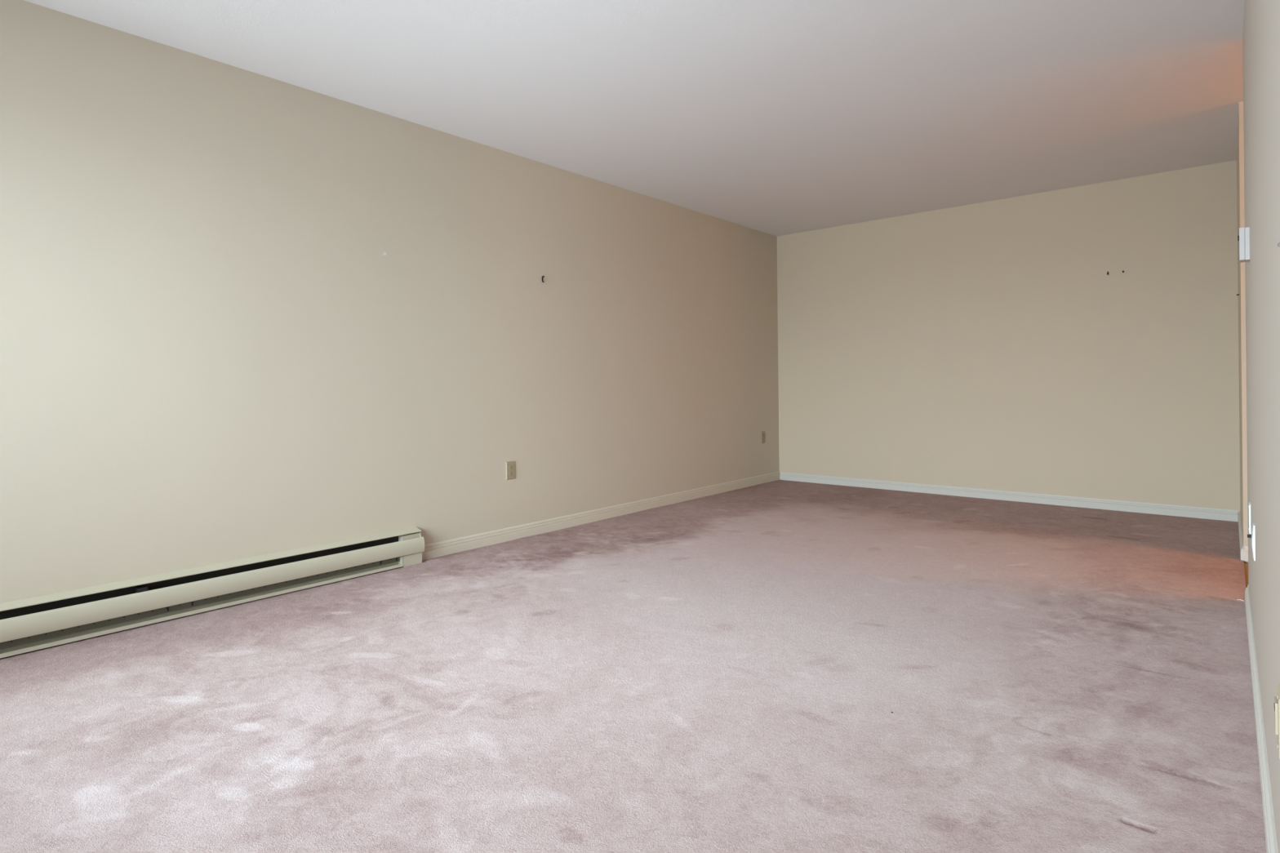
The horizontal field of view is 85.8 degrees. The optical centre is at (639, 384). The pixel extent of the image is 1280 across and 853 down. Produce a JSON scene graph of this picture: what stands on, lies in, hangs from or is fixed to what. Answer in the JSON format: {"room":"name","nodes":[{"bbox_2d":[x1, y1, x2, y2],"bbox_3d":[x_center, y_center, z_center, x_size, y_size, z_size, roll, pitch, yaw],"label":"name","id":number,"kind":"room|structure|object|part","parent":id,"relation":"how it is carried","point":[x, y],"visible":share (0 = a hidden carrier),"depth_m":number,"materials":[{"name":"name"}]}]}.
{"room":"empty living room","nodes":[
{"label":"empty living room","id":0,"kind":"room"},
{"bbox_2d":[0,0,779,603],"bbox_3d":[-0.887,-0.216,4.345,0.120,2.490,7.096,-1,0,41],"label":"wall","id":1,"kind":"structure","parent":0,"point":[244,313],"depth_m":3.37,"materials":[{"name":"beige paint"}]},
{"bbox_2d":[0,527,424,658],"bbox_3d":[-1.909,0.895,2.989,0.072,0.190,2.152,-1,0,41],"label":"baseboard heater","id":2,"kind":"object","parent":1,"relation":"attached to","point":[45,621],"visible":1,"depth_m":2.95,"materials":[{"name":"beige metal"}]},
{"bbox_3d":[-1.948,0.937,2.948,0.004,0.048,2.018,-1,0,41],"label":"intake panel","id":3,"kind":"part","parent":2,"relation":"part of","materials":[{"name":"beige metal"}]},
{"bbox_2d":[505,461,515,479],"bbox_3d":[-0.811,0.541,4.326,0.008,0.114,0.074,-1,0,41],"label":"wall outlet","id":4,"kind":"object","parent":1,"relation":"attached to","point":[510,465],"visible":1,"depth_m":4.32,"materials":[{"name":"beige plastic"}]},
{"bbox_2d":[422,471,779,560],"bbox_3d":[0.084,0.930,5.366,0.012,0.086,4.059,-1,0,41],"label":"baseboard","id":5,"kind":"structure","parent":1,"relation":"attached to","point":[441,548],"depth_m":4.75,"materials":[{"name":"beige paint"}]},
{"bbox_2d":[760,431,764,443],"bbox_3d":[1.194,0.513,6.672,0.008,0.114,0.074,-1,0,41],"label":"wall outlet","id":6,"kind":"object","parent":1,"relation":"attached to","point":[762,433],"visible":1,"depth_m":6.66,"materials":[{"name":"beige plastic"}]},
{"bbox_2d":[0,480,1266,852],"bbox_3d":[1.351,0.976,2.443,5.735,0.056,6.856,-1,0,41],"label":"floor","id":7,"kind":"structure","parent":0,"point":[726,672],"depth_m":2.12,"materials":[{"name":"carpet"}]},
{"bbox_2d":[24,0,1244,236],"bbox_3d":[1.317,-1.534,2.449,5.955,0.100,7.096,-1,0,41],"label":"ceiling","id":8,"kind":"structure","parent":0,"point":[775,117],"depth_m":3.36,"materials":[{"name":"white paint"}]},
{"bbox_2d":[777,160,1239,517],"bbox_3d":[2.794,-0.254,5.787,3.603,2.490,0.120,-1,0,41],"label":"wall","id":9,"kind":"structure","parent":0,"point":[990,344],"depth_m":5.45,"materials":[{"name":"beige paint"}]},
{"bbox_2d":[779,471,1238,521],"bbox_3d":[2.720,0.905,5.774,3.463,0.080,0.012,-1,0,41],"label":"baseboard","id":10,"kind":"structure","parent":9,"relation":"attached to","point":[1063,500],"depth_m":5.45,"materials":[{"name":"white paint"}]},
{"bbox_2d":[1236,0,1279,852],"bbox_3d":[1.860,-0.245,1.997,0.132,2.490,6.856,-1,0,41],"label":"wall","id":11,"kind":"structure","parent":0,"point":[1261,20],"depth_m":1.66,"materials":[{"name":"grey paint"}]},
{"bbox_2d":[1238,511,1248,561],"bbox_3d":[3.667,0.895,4.119,0.127,0.080,1.298,-1,0,41],"label":"baseboard","id":12,"kind":"structure","parent":11,"relation":"attached to","point":[1243,549],"depth_m":3.72,"materials":[{"name":"white paint"}]},
{"bbox_2d":[1237,226,1249,262],"bbox_3d":[2.130,-0.491,2.431,0.032,0.114,0.071,-1,0,41],"label":"thermostat","id":13,"kind":"object","parent":11,"relation":"attached to","point":[1243,237],"visible":0.99,"depth_m":2.40,"materials":[{"name":"white plastic"}]},
{"bbox_2d":[1248,502,1250,533],"bbox_3d":[2.322,0.510,2.624,0.006,0.114,0.072,-1,0,41],"label":"wall plate","id":14,"kind":"object","parent":11,"relation":"attached to","point":[1249,504],"visible":0.98,"depth_m":2.60,"materials":[{"name":"white plastic"}]},
{"bbox_2d":[1247,522,1255,560],"bbox_3d":[1.993,0.511,2.247,0.018,0.114,0.072,-1,0,41],"label":"cable jack","id":15,"kind":"object","parent":11,"relation":"attached to","point":[1251,536],"visible":0.98,"depth_m":2.22,"materials":[{"name":"white plastic"}]},
{"bbox_3d":[1.997,0.511,2.244,0.008,0.114,0.072,-1,0,41],"label":"plate","id":16,"kind":"part","parent":15,"relation":"part of","materials":[{"name":"white plastic"}]},
{"bbox_2d":[1244,584,1278,852],"bbox_3d":[1.116,0.922,1.205,0.012,0.080,4.670,-1,0,40],"label":"baseboard","id":17,"kind":"structure","parent":11,"relation":"attached to","point":[1267,801],"depth_m":1.71,"materials":[{"name":"white paint"}]},
{"bbox_2d":[1274,683,1279,759],"bbox_3d":[1.064,0.563,1.148,0.010,0.115,0.072,-1,0,41],"label":"wall jack","id":18,"kind":"object","parent":11,"relation":"attached to","point":[1277,699],"visible":1,"depth_m":1.14,"materials":[{"name":"beige plastic"}]},
{"bbox_3d":[1.066,0.563,1.146,0.006,0.115,0.072,-1,0,41],"label":"plate","id":19,"kind":"part","parent":18,"relation":"part of","materials":[{"name":"beige plastic"}]}
]}

